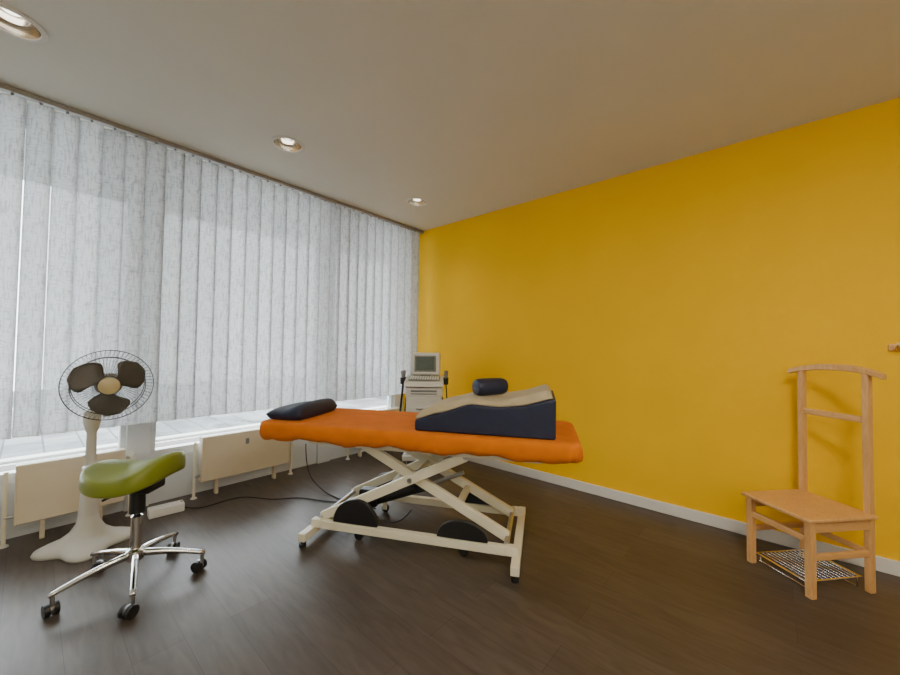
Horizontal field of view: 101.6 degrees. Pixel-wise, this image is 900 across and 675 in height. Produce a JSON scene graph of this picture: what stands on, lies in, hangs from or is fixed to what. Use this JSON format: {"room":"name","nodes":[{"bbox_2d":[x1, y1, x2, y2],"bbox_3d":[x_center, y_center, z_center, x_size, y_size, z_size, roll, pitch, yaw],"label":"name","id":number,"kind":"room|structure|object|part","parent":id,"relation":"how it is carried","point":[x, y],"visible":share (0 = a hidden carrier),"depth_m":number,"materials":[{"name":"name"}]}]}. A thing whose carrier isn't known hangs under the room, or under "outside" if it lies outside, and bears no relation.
{"room":"examination room","nodes":[
{"label":"examination room","id":0,"kind":"room"},
{"bbox_2d":[147,500,184,518],"bbox_3d":[-2.177,1.315,2.814,0.090,0.070,0.220,-1,-2,45],"label":"power strip","id":1,"kind":"object","parent":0,"point":[156,511],"depth_m":2.79,"materials":[{"name":"white plastic"}]},
{"bbox_2d":[0,439,363,539],"bbox_3d":[-2.604,1.166,2.874,0.120,0.360,5.790,-1,-2,41],"label":"wall","id":2,"kind":"structure","parent":0,"point":[178,484],"depth_m":3.15,"materials":[{"name":"white paint"}]},
{"bbox_2d":[0,470,15,485],"bbox_3d":[-3.032,0.930,2.353,0.090,0.070,1.570,-1,-2,41],"label":"frame","id":3,"kind":"object","parent":2,"relation":"on","point":[12,473],"visible":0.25,"depth_m":2.43,"materials":[{"name":"white"}]},
{"bbox_2d":[25,116,126,448],"bbox_3d":[-3.014,-0.301,2.387,0.094,2.425,1.570,-1,-2,41],"label":"window","id":4,"kind":"structure","parent":2,"relation":"in","point":[122,429],"depth_m":2.85,"materials":[{"name":"white"}]},
{"bbox_2d":[123,423,151,511],"bbox_3d":[-2.496,-0.071,2.968,0.130,2.840,0.150,-1,-2,41],"label":"column","id":5,"kind":"structure","parent":2,"relation":"attached to","point":[138,437],"depth_m":2.90,"materials":[{"name":"white paint"}]},
{"bbox_2d":[150,422,155,452],"bbox_3d":[-1.972,-0.254,3.586,0.094,2.425,1.610,-1,-2,41],"label":"window","id":6,"kind":"structure","parent":2,"relation":"in","point":[153,425],"depth_m":2.99,"materials":[{"name":"white"}]},
{"bbox_2d":[150,441,198,458],"bbox_3d":[-1.990,0.978,3.553,0.090,0.070,1.610,-1,-2,41],"label":"frame","id":7,"kind":"object","parent":2,"relation":"on","point":[185,447],"visible":0.12,"depth_m":3.11,"materials":[{"name":"white"}]},
{"bbox_2d":[0,405,386,471],"bbox_3d":[-4.649,1.576,5.303,0.180,0.120,20.000,-1,-2,41],"label":"window sill","id":8,"kind":"structure","parent":2,"relation":"attached to","point":[20,459],"depth_m":5.47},
{"bbox_2d":[316,444,329,463],"bbox_3d":[-1.440,-0.023,4.182,0.130,2.840,0.150,-1,-2,41],"label":"trim","id":9,"kind":"structure","parent":2,"relation":"attached to","point":[322,451],"depth_m":4.09,"materials":[{"name":"white"}]},
{"bbox_2d":[387,395,392,407],"bbox_3d":[-1.086,-0.214,4.604,0.094,2.425,1.090,-1,-2,41],"label":"window","id":10,"kind":"structure","parent":2,"relation":"in","point":[390,397],"depth_m":4.89,"materials":[{"name":"white"}]},
{"bbox_2d":[393,394,402,410],"bbox_3d":[-0.726,0.010,5.005,0.130,2.840,0.150,-1,-2,41],"label":"trim","id":11,"kind":"structure","parent":2,"relation":"attached to","point":[396,398],"depth_m":4.92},
{"bbox_2d":[0,0,899,231],"bbox_3d":[-0.182,-1.599,0.878,6.400,0.160,5.990,-1,-2,41],"label":"ceiling","id":12,"kind":"structure","parent":0,"point":[467,108],"depth_m":2.11,"materials":[{"name":"paint"}]},
{"bbox_2d":[0,3,47,43],"bbox_3d":[-2.113,-1.575,1.766,0.244,0.129,0.244,-1,-2,41],"label":"recessed light","id":13,"kind":"object","parent":12,"relation":"in","point":[14,23],"depth_m":1.82,"materials":[{"name":"silver metal"}]},
{"bbox_2d":[0,82,423,439],"bbox_3d":[-2.263,-0.436,2.663,0.084,2.119,5.750,-1,-2,41],"label":"vertical blinds","id":14,"kind":"object","parent":12,"relation":"hanging from","point":[238,292],"visible":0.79,"depth_m":2.82,"materials":[{"name":"fabric"}]},
{"bbox_3d":[-2.303,0.613,2.603,0.067,0.007,5.544,-1,-2,41],"label":"chain","id":15,"kind":"part","parent":14,"relation":"part of","materials":[{"name":"white plastic"}]},
{"bbox_3d":[-2.248,-1.479,2.691,0.045,0.032,5.750,-1,-2,41],"label":"head rail","id":16,"kind":"part","parent":14,"relation":"part of","materials":[{"name":"metal"}]},
{"bbox_2d":[270,136,304,153],"bbox_3d":[-1.243,-1.534,2.812,0.244,0.129,0.244,-1,-2,41],"label":"recessed light","id":17,"kind":"object","parent":12,"relation":"in","point":[286,144],"depth_m":2.86,"materials":[{"name":"silver metal"}]},
{"bbox_2d":[406,197,428,206],"bbox_3d":[-0.348,-1.492,3.888,0.244,0.129,0.244,-1,-2,41],"label":"recessed light","id":18,"kind":"object","parent":12,"relation":"in","point":[415,201],"depth_m":3.95,"materials":[{"name":"silver metal"}]},
{"bbox_2d":[0,450,899,674],"bbox_3d":[-0.222,1.370,0.795,6.400,0.100,5.990,-1,-2,41],"label":"floor","id":19,"kind":"structure","parent":0,"point":[606,586],"depth_m":1.90,"materials":[{"name":"brown wood"}]},
{"bbox_2d":[0,447,135,548],"bbox_3d":[-2.618,1.082,2.550,0.105,0.510,0.660,-1,-2,41],"label":"radiator","id":20,"kind":"object","parent":19,"relation":"on","point":[45,488],"visible":0.75,"depth_m":2.44,"materials":[{"name":"metal"}]},
{"bbox_3d":[-2.596,1.016,2.534,0.018,0.380,0.520,-1,-2,41],"label":"panel","id":21,"kind":"part","parent":20,"relation":"part of","materials":[{"name":"metal"}]},
{"bbox_2d":[18,448,124,465],"bbox_3d":[-2.620,0.831,2.562,0.075,0.008,0.520,-1,-2,41],"label":"grille","id":22,"kind":"object","parent":20,"relation":"attached to","point":[79,457],"depth_m":2.52,"materials":[{"name":"metal"}]},
{"bbox_2d":[30,350,153,562],"bbox_3d":[-2.244,0.707,2.339,0.557,1.258,0.451,1,-2,5],"label":"pedestal fan","id":23,"kind":"object","parent":19,"relation":"on","point":[89,534],"visible":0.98,"depth_m":2.28,"materials":[{"name":"plastic"}]},
{"bbox_3d":[-2.192,0.239,2.215,0.046,0.196,0.160,-1,-40,47],"label":"blade","id":24,"kind":"part","parent":23,"relation":"part of","materials":[{"name":"plastic"}]},
{"bbox_3d":[-2.117,0.406,2.279,0.198,0.163,0.036,2,-2,-25],"label":"blade","id":25,"kind":"part","parent":23,"relation":"part of","materials":[{"name":"plastic"}]},
{"bbox_3d":[-2.046,0.239,2.350,0.148,0.182,0.046,2,-2,-42],"label":"blade","id":26,"kind":"part","parent":23,"relation":"part of","materials":[{"name":"plastic"}]},
{"bbox_2d":[41,451,206,619],"bbox_3d":[-1.721,0.985,2.025,0.632,0.697,0.618,1,-2,1],"label":"stool","id":27,"kind":"object","parent":19,"relation":"on","point":[105,480],"visible":1,"depth_m":1.93,"materials":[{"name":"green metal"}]},
{"bbox_3d":[-1.884,1.249,1.738,0.018,0.050,0.018,-1,-2,41],"label":"caster stem","id":28,"kind":"part","parent":27,"relation":"part of","materials":[{"name":"metal"}]},
{"bbox_3d":[-1.811,1.192,1.851,0.034,0.080,0.295,0,-2,33],"label":"leg","id":29,"kind":"part","parent":27,"relation":"part of","materials":[{"name":"silver metal"}]},
{"bbox_3d":[-2.014,1.257,2.078,0.018,0.050,0.018,-1,-2,41],"label":"caster stem","id":30,"kind":"part","parent":27,"relation":"part of","materials":[{"name":"metal"}]},
{"bbox_3d":[-1.886,1.196,2.045,0.295,0.080,0.034,0,-2,15],"label":"leg","id":31,"kind":"part","parent":27,"relation":"part of","materials":[{"name":"silver metal"}]},
{"bbox_3d":[-1.736,0.719,2.012,0.425,0.166,0.410,1,-2,-5],"label":"saddle seat","id":32,"kind":"part","parent":27,"relation":"part of","materials":[{"name":"green leather"}]},
{"bbox_3d":[-1.520,1.254,1.757,0.018,0.050,0.018,-1,-2,41],"label":"caster stem","id":33,"kind":"part","parent":27,"relation":"part of","materials":[{"name":"metal"}]},
{"bbox_3d":[-1.603,1.195,1.861,0.034,0.080,0.295,2,-2,-39],"label":"leg","id":34,"kind":"part","parent":27,"relation":"part of","materials":[{"name":"silver metal"}]},
{"bbox_3d":[-1.724,1.202,2.176,0.034,0.080,0.295,1,-2,-3],"label":"leg","id":35,"kind":"part","parent":27,"relation":"part of","materials":[{"name":"silver metal"}]},
{"bbox_3d":[-1.549,1.201,2.063,0.295,0.080,0.034,1,-2,-21],"label":"leg","id":36,"kind":"part","parent":27,"relation":"part of","materials":[{"name":"silver metal"}]},
{"bbox_3d":[-1.426,1.265,2.109,0.018,0.050,0.018,-1,-2,41],"label":"caster stem","id":37,"kind":"part","parent":27,"relation":"part of","materials":[{"name":"metal"}]},
{"bbox_2d":[190,427,292,499],"bbox_3d":[-1.877,1.115,3.403,0.105,0.510,0.880,-1,-2,41],"label":"radiator","id":38,"kind":"object","parent":19,"relation":"on","point":[221,455],"visible":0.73,"depth_m":3.29,"materials":[{"name":"metal"}]},
{"bbox_2d":[202,427,259,437],"bbox_3d":[-1.879,0.865,3.415,0.075,0.008,0.740,-1,-2,41],"label":"grille","id":39,"kind":"object","parent":38,"relation":"attached to","point":[254,430],"depth_m":3.30,"materials":[{"name":"metal"}]},
{"bbox_3d":[-1.855,1.050,3.387,0.018,0.380,0.740,-1,-2,41],"label":"panel","id":40,"kind":"part","parent":38,"relation":"part of","materials":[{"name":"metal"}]},
{"bbox_2d":[185,444,411,522],"bbox_3d":[-1.182,1.185,2.740,1.606,0.350,0.982,-1,-2,41],"label":"power cord","id":41,"kind":"object","parent":19,"relation":"on","point":[305,444],"visible":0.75,"depth_m":3.09,"materials":[{"name":"black rubber"}]},
{"bbox_2d":[345,407,403,459],"bbox_3d":[-0.906,1.160,4.520,0.105,0.510,0.840,-1,-2,41],"label":"radiator","id":42,"kind":"object","parent":19,"relation":"on","point":[394,408],"visible":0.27,"depth_m":4.34,"materials":[{"name":"metal"}]},
{"bbox_2d":[259,408,582,583],"bbox_3d":[-0.225,0.984,2.611,2.159,0.772,0.824,0,-2,14],"label":"massage table","id":43,"kind":"object","parent":19,"relation":"on","point":[374,432],"visible":0.88,"depth_m":2.38,"materials":[{"name":"orange leather"}]},
{"bbox_2d":[266,398,337,419],"bbox_3d":[-1.123,0.534,2.829,0.290,0.110,0.520,0,-2,14],"label":"cushion","id":44,"kind":"object","parent":43,"relation":"on","point":[306,409],"visible":1,"depth_m":2.65,"materials":[{"name":"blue leather"}]},
{"bbox_2d":[333,498,378,527],"bbox_3d":[-0.623,1.152,2.429,0.319,0.160,0.032,0,-2,14],"label":"hood","id":45,"kind":"object","parent":43,"relation":"attached to","point":[355,512],"depth_m":2.42,"materials":[{"name":"black plastic"}]},
{"bbox_3d":[-0.588,1.168,2.696,0.140,0.120,0.090,0,-2,14],"label":"actuator motor","id":46,"kind":"part","parent":43,"relation":"part of","materials":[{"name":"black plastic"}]},
{"bbox_3d":[-0.388,0.988,2.420,1.114,0.060,0.040,-26,-8,12],"label":"scissor arm","id":47,"kind":"part","parent":43,"relation":"part of"},
{"bbox_3d":[-0.279,1.002,2.856,1.114,0.060,0.040,-26,-8,12],"label":"scissor arm","id":48,"kind":"part","parent":43,"relation":"part of"},
{"bbox_3d":[-0.266,1.262,2.335,1.360,0.050,0.045,0,-2,14],"label":"long rail","id":49,"kind":"part","parent":43,"relation":"part of","materials":[{"name":"beige metal"}]},
{"bbox_3d":[-0.204,0.719,2.364,1.540,0.045,0.040,0,-2,14],"label":"rail","id":50,"kind":"part","parent":43,"relation":"part of","materials":[{"name":"orange leather"}]},
{"bbox_3d":[-0.136,1.279,2.858,1.360,0.050,0.045,0,-2,14],"label":"long rail","id":51,"kind":"part","parent":43,"relation":"part of","materials":[{"name":"beige metal"}]},
{"bbox_3d":[-0.027,0.987,2.562,0.273,0.028,0.028,-24,-7,12],"label":"actuator rod","id":52,"kind":"part","parent":43,"relation":"part of","materials":[{"name":"metal"}]},
{"bbox_2d":[437,519,487,542],"bbox_3d":[0.075,1.179,2.254,0.319,0.115,0.032,0,-2,14],"label":"hood","id":53,"kind":"object","parent":43,"relation":"attached to","point":[454,530],"depth_m":2.24,"materials":[{"name":"black plastic"}]},
{"bbox_2d":[457,488,493,504],"bbox_3d":[0.204,1.195,2.774,0.319,0.115,0.032,0,-2,14],"label":"hood","id":54,"kind":"object","parent":43,"relation":"attached to","point":[471,499],"depth_m":2.76,"materials":[{"name":"black plastic"}]},
{"bbox_2d":[415,384,555,439],"bbox_3d":[0.256,0.457,2.467,0.860,0.281,0.520,0,-2,14],"label":"cushion","id":55,"kind":"object","parent":43,"relation":"on","point":[528,413],"visible":0.96,"depth_m":2.21,"materials":[{"name":"blue leather"}]},
{"bbox_2d":[472,378,507,395],"bbox_3d":[0.265,0.323,2.417,0.236,0.112,0.112,2,-2,-28],"label":"cushion","id":56,"kind":"object","parent":55,"relation":"on","point":[482,386],"visible":1,"depth_m":2.37,"materials":[{"name":"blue leather"}]},
{"bbox_2d":[399,352,448,464],"bbox_3d":[-0.284,0.792,4.133,0.552,1.240,0.503,1,-2,0],"label":"machine","id":57,"kind":"object","parent":19,"relation":"on","point":[424,386],"visible":0.56,"depth_m":3.95,"materials":[{"name":"plastic"}]},
{"bbox_3d":[-0.284,0.806,3.924,0.340,0.140,0.014,1,-2,0],"label":"drawer","id":58,"kind":"part","parent":57,"relation":"part of","materials":[{"name":"plastic"}]},
{"bbox_3d":[-0.290,1.292,4.125,0.440,0.060,0.480,1,-2,0],"label":"plate","id":59,"kind":"part","parent":57,"relation":"part of","materials":[{"name":"plastic"}]},
{"bbox_3d":[-0.280,0.479,4.119,0.420,0.105,0.458,1,-2,0],"label":"control panel","id":60,"kind":"part","parent":57,"relation":"part of","materials":[{"name":"plastic"}]},
{"bbox_2d":[411,352,440,375],"bbox_3d":[-0.277,0.314,4.222,0.389,0.280,0.380,-1,-2,41],"label":"monitor","id":61,"kind":"object","parent":57,"relation":"on","point":[422,363],"depth_m":4.10,"materials":[{"name":"plastic"}]},
{"bbox_2d":[443,378,448,384],"bbox_3d":[-0.044,0.476,3.988,0.056,0.070,0.056,1,-2,0],"label":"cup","id":62,"kind":"object","parent":57,"relation":"on","point":[445,380],"depth_m":3.96,"materials":[{"name":"black plastic"}]},
{"bbox_2d":[756,549,862,587],"bbox_3d":[2.093,1.357,2.156,0.370,0.058,0.291,1,-2,-8],"label":"shoe rack","id":63,"kind":"object","parent":19,"relation":"on","point":[857,576],"visible":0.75,"depth_m":2.13,"materials":[{"name":"silver metal"}]},
{"bbox_3d":[1.945,1.358,2.135,0.010,0.052,0.290,1,-2,-8],"label":"leg","id":64,"kind":"part","parent":63,"relation":"part of","materials":[{"name":"silver metal"}]},
{"bbox_3d":[2.242,1.363,2.177,0.010,0.052,0.290,1,-2,-8],"label":"leg","id":65,"kind":"part","parent":63,"relation":"part of","materials":[{"name":"silver metal"}]},
{"bbox_2d":[741,364,886,599],"bbox_3d":[2.082,0.771,2.137,0.450,1.234,0.480,1,-2,-8],"label":"chair","id":66,"kind":"object","parent":19,"relation":"on","point":[815,513],"visible":0.99,"depth_m":2.03,"materials":[{"name":"brown wood"}]},
{"bbox_3d":[1.870,1.189,2.277,0.035,0.400,0.035,1,-2,-8],"label":"leg","id":67,"kind":"part","parent":66,"relation":"part of","materials":[{"name":"brown wood"}]},
{"bbox_3d":[2.252,0.801,2.341,0.035,1.190,0.030,1,-2,-8],"label":"post","id":68,"kind":"part","parent":66,"relation":"part of","materials":[{"name":"brown wood"}]},
{"bbox_3d":[1.916,1.181,1.950,0.035,0.400,0.035,1,-2,-8],"label":"leg","id":69,"kind":"part","parent":66,"relation":"part of","materials":[{"name":"brown wood"}]},
{"bbox_3d":[2.279,0.462,2.187,0.020,0.035,0.330,1,-2,-8],"label":"rail","id":70,"kind":"part","parent":66,"relation":"part of","materials":[{"name":"brown wood"}]},
{"bbox_3d":[2.281,0.194,2.180,0.065,0.072,0.480,1,-2,-8],"label":"hanger rail","id":71,"kind":"part","parent":66,"relation":"part of","materials":[{"name":"brown wood"}]},
{"bbox_3d":[2.298,0.792,2.014,0.035,1.190,0.030,1,-2,-8],"label":"post","id":72,"kind":"part","parent":66,"relation":"part of","materials":[{"name":"brown wood"}]},
{"bbox_2d":[403,97,899,560],"bbox_3d":[1.729,-0.011,3.058,6.400,2.840,0.100,-1,-2,41],"label":"wall","id":73,"kind":"structure","parent":0,"point":[665,310],"depth_m":2.80,"materials":[{"name":"yellow paint"}]},
{"bbox_2d":[468,458,899,576],"bbox_3d":[1.672,1.364,2.975,6.200,0.085,0.018,-1,-2,41],"label":"baseboard","id":74,"kind":"structure","parent":73,"relation":"attached to","point":[889,566],"depth_m":2.83,"materials":[{"name":"white wood"}]},
{"bbox_2d":[888,343,899,350],"bbox_3d":[2.833,0.054,1.980,0.600,0.048,0.074,-1,-2,41],"label":"coat rack","id":75,"kind":"object","parent":73,"relation":"attached to","point":[891,347],"visible":1,"depth_m":2.17,"materials":[{"name":"brown wood"}]},
{"label":"outside","id":76,"kind":"structure","parent":0,"visible":0},
{"bbox_2d":[23,132,52,179],"bbox_3d":[-3.348,-1.704,3.640,1.900,0.150,12.000,-1,-2,41],"label":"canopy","id":77,"kind":"object","parent":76,"point":[25,132],"visible":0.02,"depth_m":3.32,"materials":[{"name":"white"}]},
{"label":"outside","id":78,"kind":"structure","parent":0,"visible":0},
{"bbox_2d":[0,391,386,471],"bbox_3d":[-7.670,1.719,7.924,14.000,0.100,24.000,-1,-2,41],"label":"ground","id":79,"kind":"structure","parent":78,"point":[45,443],"depth_m":6.50,"materials":[{"name":"white"}]}
]}

